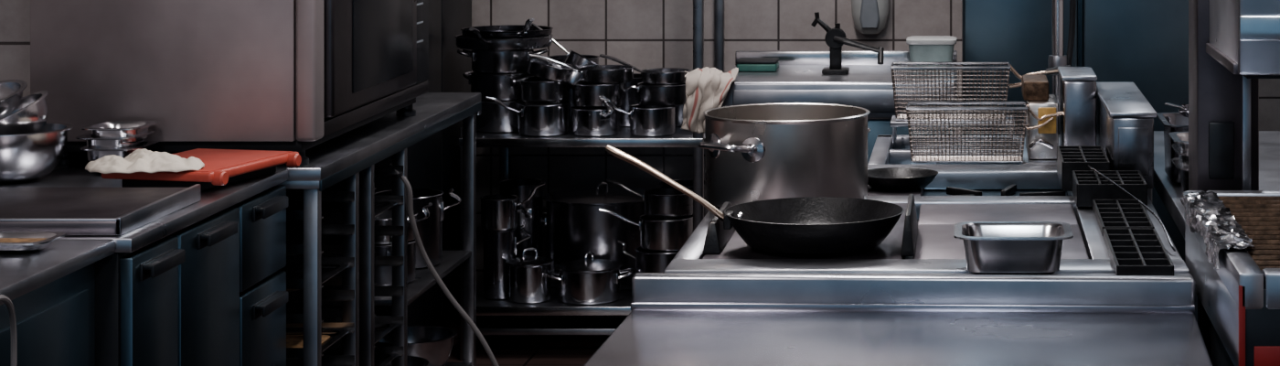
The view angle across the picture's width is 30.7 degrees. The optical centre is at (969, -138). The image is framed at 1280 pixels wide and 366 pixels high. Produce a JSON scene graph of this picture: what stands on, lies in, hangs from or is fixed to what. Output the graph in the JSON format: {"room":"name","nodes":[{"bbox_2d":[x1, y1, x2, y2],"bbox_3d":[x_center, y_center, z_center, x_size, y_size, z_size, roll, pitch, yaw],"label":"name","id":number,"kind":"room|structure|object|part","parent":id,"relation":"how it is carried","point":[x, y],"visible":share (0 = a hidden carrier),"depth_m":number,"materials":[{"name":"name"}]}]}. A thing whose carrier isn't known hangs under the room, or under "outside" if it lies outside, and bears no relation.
{"room":"commercial kitchen","nodes":[
{"label":"commercial kitchen","id":0,"kind":"room"},
{"bbox_2d":[0,0,75,153],"bbox_3d":[-2.362,0.180,6.615,0.475,2.800,2.670,0,0,0],"label":"wall pier","id":1,"kind":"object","parent":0,"point":[15,15],"depth_m":5.28,"materials":[{"name":"white tile"}]},
{"bbox_2d":[433,317,625,365],"bbox_3d":[-0.750,1.630,3.300,4.000,0.100,9.600,0,0,0],"label":"floor","id":2,"kind":"structure","parent":0,"point":[507,349],"depth_m":7.52,"materials":[{"name":"tile"}]},
{"bbox_2d":[0,238,115,365],"bbox_3d":[-2.047,1.130,3.520,1.005,0.900,1.240,0,0,0],"label":"countertop","id":3,"kind":"structure","parent":2,"relation":"on","point":[50,289],"depth_m":3.93,"materials":[{"name":"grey metal"}]},
{"bbox_2d":[0,294,17,365],"bbox_3d":[-1.539,1.121,3.589,0.035,0.882,0.191,0,0,6],"label":"power cable","id":4,"kind":"object","parent":3,"relation":"hanging from","point":[8,303],"visible":1,"depth_m":3.67,"materials":[{"name":"grey rubber"}]},
{"bbox_2d":[0,231,65,253],"bbox_3d":[-1.680,0.668,4.010,0.160,0.022,0.130,0,0,0],"label":"tray","id":5,"kind":"object","parent":3,"relation":"on","point":[10,241],"visible":1,"depth_m":4.02,"materials":[{"name":"metal"}]},
{"bbox_2d":[0,168,288,365],"bbox_3d":[-2.022,1.130,4.622,1.056,0.900,0.955,0,0,0],"label":"base cabinet","id":6,"kind":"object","parent":2,"relation":"on","point":[200,282],"depth_m":4.57,"materials":[{"name":"metal"}]},
{"bbox_2d":[0,121,73,182],"bbox_3d":[-2.050,0.624,4.890,0.250,0.111,0.250,0,0,0],"label":"mixing bowl","id":7,"kind":"object","parent":6,"relation":"on","point":[24,157],"visible":0.95,"depth_m":4.82,"materials":[{"name":"metal"}]},
{"bbox_2d":[0,79,27,118],"bbox_3d":[-2.139,0.522,4.947,0.188,0.090,0.185,0,0,0],"label":"mixing bowl","id":8,"kind":"object","parent":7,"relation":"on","point":[11,90],"visible":0.99,"depth_m":4.95,"materials":[{"name":"metal"}]},
{"bbox_2d":[0,90,48,134],"bbox_3d":[-2.056,0.551,4.885,0.168,0.120,0.177,0,0,0],"label":"mixing bowl","id":9,"kind":"object","parent":7,"relation":"on","point":[31,114],"visible":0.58,"depth_m":4.85,"materials":[{"name":"metal"}]},
{"bbox_2d":[0,183,200,235],"bbox_3d":[-1.973,0.654,4.380,0.854,0.049,0.440,0,0,0],"label":"griddle","id":10,"kind":"object","parent":6,"relation":"on","point":[74,211],"visible":1,"depth_m":4.34,"materials":[{"name":"silver metal"}]},
{"bbox_2d":[80,140,159,174],"bbox_3d":[-1.865,0.649,5.020,0.134,0.060,0.154,0,0,0],"label":"container","id":11,"kind":"object","parent":6,"relation":"on","point":[100,153],"visible":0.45,"depth_m":4.96,"materials":[{"name":"metal"}]},
{"bbox_2d":[75,129,154,160],"bbox_3d":[-1.875,0.625,5.020,0.134,0.060,0.154,0,0,0],"label":"container","id":12,"kind":"object","parent":11,"relation":"on","point":[90,142],"visible":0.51,"depth_m":4.96,"materials":[{"name":"metal"}]},
{"bbox_2d":[80,120,159,142],"bbox_3d":[-1.865,0.595,5.020,0.134,0.040,0.154,0,0,0],"label":"container","id":13,"kind":"object","parent":12,"relation":"on","point":[108,128],"visible":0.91,"depth_m":4.99,"materials":[{"name":"metal"}]},
{"bbox_2d":[122,165,276,191],"bbox_3d":[-1.642,0.667,4.887,0.185,0.023,0.300,0,0,13],"label":"wooden board","id":14,"kind":"object","parent":6,"relation":"on","point":[126,183],"visible":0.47,"depth_m":4.75,"materials":[{"name":"brown wood"}]},
{"bbox_2d":[101,148,301,185],"bbox_3d":[-1.628,0.649,4.883,0.274,0.030,0.360,0,0,13],"label":"chopping board","id":15,"kind":"object","parent":14,"relation":"on","point":[220,165],"visible":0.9,"depth_m":4.84,"materials":[{"name":"plastic"}]},
{"bbox_2d":[85,148,204,173],"bbox_3d":[-1.705,0.616,4.757,0.247,0.038,0.223,0,0,8],"label":"cloth","id":16,"kind":"object","parent":15,"relation":"on","point":[140,160],"visible":1,"depth_m":4.70,"materials":[{"name":"white fabric"}]},
{"bbox_2d":[54,92,481,365],"bbox_3d":[-1.780,1.131,5.957,0.660,0.898,1.685,0,0,0],"label":"table","id":17,"kind":"object","parent":2,"relation":"on","point":[346,162],"visible":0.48,"depth_m":5.61,"materials":[{"name":"metal"}]},
{"bbox_2d":[30,0,428,165],"bbox_3d":[-1.774,0.231,5.669,0.662,0.901,1.102,0,0,0],"label":"oven","id":18,"kind":"object","parent":17,"relation":"on","point":[299,76],"visible":0.82,"depth_m":5.12,"materials":[{"name":"metal"}]},
{"bbox_2d":[277,263,348,291],"bbox_3d":[-1.775,0.966,5.310,0.604,0.022,0.284,0,0,0],"label":"tray","id":19,"kind":"object","parent":17,"relation":"attached to","point":[327,273],"visible":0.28,"depth_m":5.41,"materials":[{"name":"grey metal"}]},
{"bbox_2d":[286,328,348,360],"bbox_3d":[-1.775,1.122,5.310,0.604,0.022,0.284,0,0,0],"label":"tray","id":20,"kind":"object","parent":17,"relation":"attached to","point":[293,340],"visible":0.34,"depth_m":5.38,"materials":[{"name":"metal"}]},
{"bbox_2d":[286,201,397,223],"bbox_3d":[-1.775,0.886,5.775,0.604,0.022,0.284,0,0,0],"label":"tray","id":21,"kind":"object","parent":17,"relation":"attached to","point":[380,207],"visible":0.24,"depth_m":5.89,"materials":[{"name":"metal"}]},
{"bbox_2d":[324,321,397,351],"bbox_3d":[-1.775,1.200,5.775,0.604,0.022,0.284,0,0,0],"label":"tray","id":22,"kind":"object","parent":17,"relation":"attached to","point":[380,331],"visible":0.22,"depth_m":5.85,"materials":[{"name":"metal"}]},
{"bbox_2d":[374,235,415,285],"bbox_3d":[-1.600,1.073,6.233,0.178,0.142,0.212,0,0,0],"label":"saucepan","id":23,"kind":"object","parent":17,"relation":"on","point":[383,274],"visible":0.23,"depth_m":6.17,"materials":[{"name":"grey metal"}]},
{"bbox_2d":[374,202,432,245],"bbox_3d":[-1.575,0.976,6.250,0.235,0.110,0.184,0,0,0],"label":"saucepan","id":24,"kind":"object","parent":23,"relation":"on","point":[385,218],"visible":0.4,"depth_m":6.20,"materials":[{"name":"metal"}]},
{"bbox_2d":[386,355,428,365],"bbox_3d":[-1.600,1.423,6.250,0.240,0.103,0.240,0,0,0],"label":"mixing bowl","id":25,"kind":"object","parent":17,"relation":"on","point":[412,360],"visible":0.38,"depth_m":6.33,"materials":[{"name":"metal"}]},
{"bbox_2d":[374,325,457,365],"bbox_3d":[-1.600,1.413,6.550,0.260,0.123,0.260,0,0,0],"label":"mixing bowl","id":26,"kind":"object","parent":17,"relation":"on","point":[432,343],"visible":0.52,"depth_m":6.52,"materials":[{"name":"metal"}]},
{"bbox_2d":[374,187,461,268],"bbox_3d":[-1.591,1.037,6.515,0.218,0.214,0.198,0,0,29],"label":"saucepan","id":27,"kind":"object","parent":17,"relation":"on","point":[430,229],"visible":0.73,"depth_m":6.48,"materials":[{"name":"grey metal"}]},
{"bbox_2d":[388,162,499,365],"bbox_3d":[-1.171,1.176,5.827,0.633,0.801,0.318,0,0,44],"label":"hose","id":28,"kind":"object","parent":17,"relation":"attached to","point":[404,179],"visible":1,"depth_m":6.02,"materials":[{"name":"grey rubber"}]},
{"bbox_2d":[286,0,471,325],"bbox_3d":[-1.902,0.530,7.465,0.416,2.100,0.930,0,0,0],"label":"wall","id":29,"kind":"structure","parent":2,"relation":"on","point":[433,162],"depth_m":7.47,"materials":[{"name":"black metal"}]},
{"bbox_2d":[458,0,724,360],"bbox_3d":[-1.232,0.580,7.576,0.775,2.000,0.648,0,0,0],"label":"pot rack","id":30,"kind":"object","parent":2,"relation":"on","point":[504,308],"visible":0.31,"depth_m":7.25,"materials":[{"name":"metal"}]},
{"bbox_2d":[476,99,522,132],"bbox_3d":[-1.530,0.824,7.500,0.288,0.102,0.208,0,0,0],"label":"stockpot","id":31,"kind":"object","parent":30,"relation":"in","point":[493,117],"visible":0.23,"depth_m":7.41,"materials":[{"name":"metal"}]},
{"bbox_2d":[462,71,541,100],"bbox_3d":[-1.530,0.729,7.500,0.280,0.087,0.212,0,0,0],"label":"stockpot","id":32,"kind":"object","parent":31,"relation":"on","point":[503,87],"visible":0.62,"depth_m":7.41,"materials":[{"name":"grey metal"}]},
{"bbox_2d":[457,48,548,74],"bbox_3d":[-1.530,0.645,7.500,0.274,0.077,0.208,0,0,27],"label":"stockpot","id":33,"kind":"object","parent":32,"relation":"on","point":[483,61],"visible":0.79,"depth_m":7.41,"materials":[{"name":"metal"}]},
{"bbox_2d":[454,27,553,50],"bbox_3d":[-1.515,0.564,7.484,0.317,0.083,0.396,0,0,-22],"label":"saute pan","id":34,"kind":"object","parent":33,"relation":"on","point":[480,43],"visible":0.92,"depth_m":7.39,"materials":[{"name":"grey metal"}]},
{"bbox_2d":[460,18,553,38],"bbox_3d":[-1.520,0.532,7.486,0.298,0.072,0.366,0,0,0],"label":"saute pan","id":35,"kind":"object","parent":34,"relation":"on","point":[527,30],"visible":0.94,"depth_m":7.42,"materials":[{"name":"metal"}]},
{"bbox_2d":[482,224,532,298],"bbox_3d":[-1.502,1.294,7.420,0.153,0.230,0.108,0,0,0],"label":"stockpot","id":36,"kind":"object","parent":30,"relation":"on","point":[499,246],"visible":0.88,"depth_m":7.38,"materials":[{"name":"grey metal"}]},
{"bbox_2d":[480,181,546,230],"bbox_3d":[-1.477,1.109,7.420,0.220,0.154,0.124,0,0,0],"label":"saucepan","id":37,"kind":"object","parent":36,"relation":"on","point":[498,211],"visible":1,"depth_m":7.38,"materials":[{"name":"metal"}]},
{"bbox_2d":[499,178,543,257],"bbox_3d":[-1.500,1.238,7.660,0.148,0.342,0.234,0,0,0],"label":"stockpot","id":38,"kind":"object","parent":30,"relation":"in","point":[530,213],"visible":0.52,"depth_m":7.61,"materials":[{"name":"grey metal"}]},
{"bbox_2d":[483,96,569,136],"bbox_3d":[-1.426,0.808,7.368,0.272,0.135,0.168,0,0,-13],"label":"saucepan","id":39,"kind":"object","parent":30,"relation":"in","point":[534,119],"visible":0.94,"depth_m":7.31,"materials":[{"name":"metal"}]},
{"bbox_2d":[509,73,567,103],"bbox_3d":[-1.432,0.707,7.403,0.271,0.130,0.163,0,0,0],"label":"saucepan","id":40,"kind":"object","parent":39,"relation":"on","point":[538,90],"visible":0.94,"depth_m":7.34,"materials":[{"name":"grey metal"}]},
{"bbox_2d":[513,38,578,82],"bbox_3d":[-1.396,0.641,7.419,0.269,0.136,0.163,0,0,21],"label":"saucepan","id":41,"kind":"object","parent":40,"relation":"on","point":[538,68],"visible":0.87,"depth_m":7.33,"materials":[{"name":"metal"}]},
{"bbox_2d":[505,246,554,303],"bbox_3d":[-1.442,1.323,7.367,0.207,0.171,0.157,0,0,0],"label":"stockpot","id":42,"kind":"object","parent":30,"relation":"in","point":[528,283],"visible":0.99,"depth_m":7.31,"materials":[{"name":"metal"}]},
{"bbox_2d":[544,251,634,304],"bbox_3d":[-1.225,1.331,7.375,0.263,0.156,0.217,0,0,26],"label":"stockpot","id":43,"kind":"object","parent":30,"relation":"in","point":[585,281],"visible":1,"depth_m":7.30,"materials":[{"name":"metal"}]},
{"bbox_2d":[543,181,647,289],"bbox_3d":[-1.235,1.241,7.690,0.389,0.336,0.389,0,0,-34],"label":"stockpot","id":44,"kind":"object","parent":30,"relation":"in","point":[575,226],"visible":0.53,"depth_m":7.53,"materials":[{"name":"grey metal"}]},
{"bbox_2d":[570,98,621,136],"bbox_3d":[-1.205,0.814,7.362,0.164,0.122,0.199,0,0,0],"label":"saucepan","id":45,"kind":"object","parent":30,"relation":"in","point":[585,122],"visible":0.94,"depth_m":7.31,"materials":[{"name":"metal"}]},
{"bbox_2d":[572,82,625,107],"bbox_3d":[-1.267,0.725,7.412,0.308,0.125,0.172,0,0,10],"label":"saucepan","id":46,"kind":"object","parent":45,"relation":"on","point":[583,95],"visible":0.63,"depth_m":7.33,"materials":[{"name":"metal"}]},
{"bbox_2d":[531,22,599,70],"bbox_3d":[-1.324,0.628,7.528,0.249,0.197,0.135,0,0,0],"label":"saucepan","id":47,"kind":"object","parent":46,"relation":"on","point":[574,58],"visible":0.56,"depth_m":7.48,"materials":[{"name":"grey metal"}]},
{"bbox_2d":[546,60,588,88],"bbox_3d":[-1.312,0.685,7.451,0.111,0.114,0.213,0,0,-38],"label":"saucepan","id":48,"kind":"object","parent":46,"relation":"on","point":[575,77],"visible":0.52,"depth_m":7.36,"materials":[{"name":"metal"}]},
{"bbox_2d":[527,53,634,84],"bbox_3d":[-1.232,0.659,7.356,0.336,0.101,0.180,0,0,-43],"label":"saucepan","id":49,"kind":"object","parent":46,"relation":"on","point":[602,74],"visible":1,"depth_m":7.34,"materials":[{"name":"grey metal"}]},
{"bbox_2d":[620,73,641,126],"bbox_3d":[-1.134,0.784,7.652,0.204,0.182,0.178,0,0,36],"label":"saucepan","id":50,"kind":"object","parent":30,"relation":"on","point":[631,96],"visible":0.09,"depth_m":7.58,"materials":[{"name":"grey metal"}]},
{"bbox_2d":[598,96,676,136],"bbox_3d":[-1.064,0.812,7.370,0.241,0.126,0.152,0,0,0],"label":"saucepan","id":51,"kind":"object","parent":30,"relation":"on","point":[645,120],"visible":0.95,"depth_m":7.31,"materials":[{"name":"metal"}]},
{"bbox_2d":[623,82,686,106],"bbox_3d":[-1.073,0.749,7.420,0.338,0.067,0.172,0,0,0],"label":"saucepan","id":52,"kind":"object","parent":51,"relation":"on","point":[649,94],"visible":0.73,"depth_m":7.35,"materials":[{"name":"grey metal"}]},
{"bbox_2d":[599,53,691,85],"bbox_3d":[-1.057,0.671,7.424,0.309,0.087,0.172,0,0,0],"label":"saucepan","id":53,"kind":"object","parent":52,"relation":"on","point":[656,76],"visible":0.94,"depth_m":7.37,"materials":[{"name":"metal"}]},
{"bbox_2d":[617,239,678,273],"bbox_3d":[-1.000,1.318,7.417,0.192,0.182,0.237,0,0,-42],"label":"saucepan","id":54,"kind":"object","parent":30,"relation":"on","point":[645,261],"visible":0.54,"depth_m":7.32,"materials":[{"name":"grey metal"}]},
{"bbox_2d":[598,207,693,251],"bbox_3d":[-1.042,1.179,7.400,0.303,0.135,0.178,0,0,0],"label":"saucepan","id":55,"kind":"object","parent":54,"relation":"on","point":[656,234],"visible":0.86,"depth_m":7.33,"materials":[{"name":"metal"}]},
{"bbox_2d":[606,178,693,218],"bbox_3d":[-1.037,1.086,7.420,0.293,0.115,0.168,0,0,0],"label":"saucepan","id":56,"kind":"object","parent":55,"relation":"on","point":[665,202],"visible":0.91,"depth_m":7.36,"materials":[{"name":"grey metal"}]},
{"bbox_2d":[675,104,683,126],"bbox_3d":[-0.957,0.796,7.671,0.168,0.158,0.196,0,0,36],"label":"saucepan","id":57,"kind":"object","parent":30,"relation":"in","point":[678,108],"visible":0.06,"depth_m":7.58,"materials":[{"name":"grey metal"}]},
{"bbox_2d":[659,179,708,216],"bbox_3d":[-0.949,1.243,7.711,0.178,0.332,0.203,0,0,27],"label":"saucepan","id":58,"kind":"object","parent":30,"relation":"on","point":[687,183],"visible":0.14,"depth_m":7.75,"materials":[{"name":"grey metal"}]},
{"bbox_3d":[-1.321,0.792,7.668,0.212,0.166,0.188,0,0,-43],"label":"saucepan","id":59,"kind":"object","parent":30,"relation":"on","visible":0},
{"bbox_2d":[509,38,599,63],"bbox_3d":[-1.389,0.658,7.660,0.301,0.148,0.184,0,0,0],"label":"saucepan","id":60,"kind":"object","parent":59,"relation":"on","point":[560,58],"visible":0.12,"depth_m":7.71,"materials":[{"name":"grey metal"}]},
{"bbox_2d":[721,50,957,163],"bbox_3d":[-0.350,1.058,6.261,0.630,1.045,0.538,0,0,0],"label":"countertop","id":61,"kind":"structure","parent":2,"relation":"on","point":[798,78],"depth_m":6.02,"materials":[{"name":"silver metal"}]},
{"bbox_2d":[681,66,738,133],"bbox_3d":[-0.682,0.630,6.001,0.148,0.184,0.133,0,0,0],"label":"striped towel","id":62,"kind":"object","parent":61,"relation":"on","point":[707,88],"visible":0.88,"depth_m":5.95,"materials":[{"name":"white fabric"}]},
{"bbox_2d":[736,57,778,71],"bbox_3d":[-0.585,0.559,6.330,0.110,0.030,0.100,0,0,0],"label":"pad","id":63,"kind":"object","parent":61,"relation":"on","point":[743,64],"visible":0.92,"depth_m":6.28,"materials":[{"name":"plastic"}]},
{"bbox_2d":[811,11,884,74],"bbox_3d":[-0.329,0.491,6.245,0.206,0.166,0.088,0,0,8],"label":"can opener","id":64,"kind":"object","parent":61,"relation":"on","point":[836,37],"visible":1,"depth_m":6.23,"materials":[{"name":"metal"}]},
{"bbox_2d":[906,35,956,65],"bbox_3d":[-0.105,0.531,6.400,0.140,0.085,0.128,0,0,0],"label":"tub","id":65,"kind":"object","parent":61,"relation":"on","point":[922,48],"visible":0.88,"depth_m":6.34,"materials":[{"name":"white plastic"}]},
{"bbox_2d":[583,272,1212,365],"bbox_3d":[-0.103,1.113,3.073,0.911,0.933,1.094,0,0,0],"label":"worktable","id":66,"kind":"object","parent":2,"relation":"on","point":[675,319],"visible":1,"depth_m":3.50,"materials":[{"name":"silver metal"}]},
{"bbox_2d":[663,145,1195,301],"bbox_3d":[-0.071,1.100,4.408,0.882,0.960,1.384,0,0,0],"label":"range","id":67,"kind":"object","parent":2,"relation":"on","point":[955,194],"depth_m":4.27,"materials":[{"name":"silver metal"}]},
{"bbox_2d":[703,202,735,253],"bbox_3d":[-0.450,0.656,4.145,0.031,0.052,0.309,0,0,0],"label":"trivet","id":68,"kind":"object","parent":67,"relation":"on","point":[717,237],"visible":0.82,"depth_m":4.00,"materials":[{"name":"metal"}]},
{"bbox_2d":[605,145,904,255],"bbox_3d":[-0.382,0.591,4.060,0.535,0.173,0.320,0,0,0],"label":"frying pan","id":69,"kind":"object","parent":67,"relation":"on","point":[800,226],"visible":1,"depth_m":4.03,"materials":[{"name":"metal"}]},
{"bbox_2d":[698,102,870,206],"bbox_3d":[-0.367,0.590,4.600,0.335,0.180,0.379,0,0,0],"label":"stockpot","id":70,"kind":"object","parent":67,"relation":"on","point":[755,152],"visible":0.92,"depth_m":4.46,"materials":[{"name":"metal"}]},
{"bbox_2d":[867,167,938,190],"bbox_3d":[-0.204,0.660,4.846,0.279,0.049,0.182,0,0,0],"label":"skillet","id":71,"kind":"object","parent":67,"relation":"on","point":[885,178],"visible":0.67,"depth_m":4.81,"materials":[{"name":"metal"}]},
{"bbox_2d":[900,193,917,255],"bbox_3d":[-0.107,0.647,4.122,0.024,0.070,0.314,0,0,0],"label":"trivet","id":72,"kind":"object","parent":67,"relation":"on","point":[911,223],"visible":1,"depth_m":3.97,"materials":[{"name":"metal"}]},
{"bbox_2d":[953,221,1073,275],"bbox_3d":[0.073,0.646,3.815,0.196,0.068,0.172,0,0,0],"label":"container","id":73,"kind":"object","parent":67,"relation":"on","point":[1027,248],"visible":0.98,"depth_m":3.75,"materials":[{"name":"metal"}]},
{"bbox_3d":[0.242,0.650,4.875,0.100,0.060,0.275,0,0,0],"label":"cast iron grate","id":74,"kind":"part","parent":67,"relation":"part of","materials":[{"name":"black metal"}]},
{"bbox_3d":[0.282,0.657,4.620,0.140,0.045,0.205,0,0,0],"label":"cast iron grate","id":75,"kind":"part","parent":67,"relation":"part of","materials":[{"name":"black metal"}]},
{"bbox_3d":[0.290,0.671,4.330,0.095,0.018,0.345,0,0,0],"label":"cast iron grate","id":76,"kind":"part","parent":67,"relation":"part of","materials":[{"name":"black metal"}]},
{"bbox_2d":[1096,82,1157,189],"bbox_3d":[0.342,0.599,5.081,0.099,0.162,0.658,0,0,0],"label":"metal container","id":77,"kind":"object","parent":67,"relation":"on","point":[1125,121],"visible":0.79,"depth_m":4.76,"materials":[{"name":"silver metal"}]},
{"bbox_2d":[1087,164,1175,251],"bbox_3d":[0.303,0.649,4.359,0.021,0.063,0.732,0,0,-10],"label":"cable","id":78,"kind":"object","parent":67,"relation":"on","point":[1088,165],"visible":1,"depth_m":4.29,"materials":[{"name":"grey metal"}]},
{"bbox_3d":[0.290,0.671,3.950,0.095,0.018,0.385,0,0,0],"label":"cast iron grate","id":79,"kind":"part","parent":67,"relation":"part of","materials":[{"name":"black metal"}]},
{"bbox_2d":[867,66,1097,166],"bbox_3d":[0.087,1.032,5.425,0.635,1.096,0.610,0,0,0],"label":"fryer","id":80,"kind":"object","parent":2,"relation":"on","point":[1077,84],"visible":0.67,"depth_m":5.24,"materials":[{"name":"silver metal"}]},
{"bbox_2d":[890,115,1014,146],"bbox_3d":[-0.040,0.653,5.570,0.300,0.060,0.140,0,0,0],"label":"shelf","id":81,"kind":"object","parent":80,"relation":"attached to","point":[894,124],"visible":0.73,"depth_m":5.50,"materials":[{"name":"metal"}]},
{"bbox_2d":[890,62,1070,120],"bbox_3d":[0.029,0.555,5.560,0.439,0.132,0.128,0,0,0],"label":"basket","id":82,"kind":"object","parent":81,"relation":"on","point":[899,116],"visible":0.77,"depth_m":5.50,"materials":[{"name":"metal"}]},
{"bbox_2d":[906,101,1063,162],"bbox_3d":[0.070,0.617,5.235,0.426,0.129,0.123,0,0,0],"label":"basket","id":83,"kind":"object","parent":80,"relation":"in","point":[915,158],"visible":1,"depth_m":5.20,"materials":[{"name":"metal"}]},
{"bbox_2d":[1047,0,1076,134],"bbox_3d":[0.235,0.547,5.946,0.100,2.065,0.308,0,0,0],"label":"pole","id":84,"kind":"object","parent":2,"relation":"on","point":[1057,58],"visible":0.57,"depth_m":6.04,"materials":[{"name":"metal"}]},
{"bbox_2d":[961,0,1188,261],"bbox_3d":[0.320,0.555,6.913,0.680,2.050,0.774,0,0,0],"label":"wall panel","id":85,"kind":"object","parent":2,"relation":"on","point":[1145,43],"visible":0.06,"depth_m":6.58,"materials":[{"name":"blue metal"}]},
{"bbox_2d":[1147,130,1279,321],"bbox_3d":[0.695,1.130,5.040,0.570,0.900,1.520,0,0,0],"label":"worktable","id":86,"kind":"object","parent":2,"relation":"on","point":[1169,192],"visible":0.03,"depth_m":5.02,"materials":[{"name":"metal"}]},
{"bbox_2d":[1157,112,1188,184],"bbox_3d":[0.475,0.614,4.900,0.130,0.130,0.260,0,0,0],"label":"container","id":87,"kind":"object","parent":86,"relation":"on","point":[1172,122],"visible":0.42,"depth_m":4.87,"materials":[{"name":"grey metal"}]},
{"bbox_2d":[1164,102,1188,117],"bbox_3d":[0.475,0.522,4.904,0.094,0.029,0.253,0,0,0],"label":"serving spoon","id":88,"kind":"object","parent":87,"relation":"in","point":[1185,112],"visible":0.29,"depth_m":4.82,"materials":[{"name":"metal"}]},
{"bbox_2d":[1171,157,1188,192],"bbox_3d":[0.480,0.641,4.600,0.134,0.075,0.184,0,0,0],"label":"container","id":89,"kind":"object","parent":86,"relation":"on","point":[1184,171],"visible":0.16,"depth_m":4.57,"materials":[{"name":"metal"}]},
{"bbox_2d":[1171,143,1188,167],"bbox_3d":[0.480,0.613,4.600,0.134,0.075,0.184,0,0,0],"label":"container","id":90,"kind":"object","parent":89,"relation":"on","point":[1178,150],"visible":0.17,"depth_m":4.55,"materials":[{"name":"metal"}]},
{"bbox_2d":[1168,131,1188,166],"bbox_3d":[0.475,0.586,4.610,0.134,0.065,0.184,0,0,0],"label":"container","id":91,"kind":"object","parent":90,"relation":"on","point":[1181,138],"visible":0.27,"depth_m":4.60,"materials":[{"name":"metal"}]},
{"bbox_2d":[1188,0,1279,191],"bbox_3d":[0.652,0.605,3.881,0.495,1.950,0.679,0,0,0],"label":"shelving unit","id":92,"kind":"object","parent":86,"relation":"on","point":[1233,45],"visible":0.73,"depth_m":4.06,"materials":[{"name":"metal"}]},
{"bbox_2d":[1184,190,1279,365],"bbox_3d":[0.618,1.076,3.586,0.484,1.008,0.828,0,0,0],"label":"counter","id":93,"kind":"object","parent":2,"relation":"on","point":[1239,301],"visible":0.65,"depth_m":3.39,"materials":[{"name":"metal"}]},
{"bbox_2d":[1180,191,1256,268],"bbox_3d":[0.393,0.584,3.650,0.062,0.049,0.588,0,0,0],"label":"foil","id":94,"kind":"object","parent":93,"relation":"on","point":[1206,214],"visible":1,"depth_m":3.60,"materials":[{"name":"silver metal"}]},
{"bbox_2d":[443,0,1279,317],"bbox_3d":[-0.750,0.180,8.025,4.000,2.800,0.150,0,0,0],"label":"wall","id":95,"kind":"structure","parent":0,"point":[642,34],"depth_m":7.95,"materials":[{"name":"white tile"}]},
{"bbox_2d":[851,0,889,33],"bbox_3d":[-0.342,0.474,7.896,0.132,0.232,0.112,0,0,0],"label":"soap dispenser","id":96,"kind":"object","parent":95,"relation":"attached to","point":[869,16],"visible":1,"depth_m":7.86,"materials":[{"name":"white plastic"}]}
]}

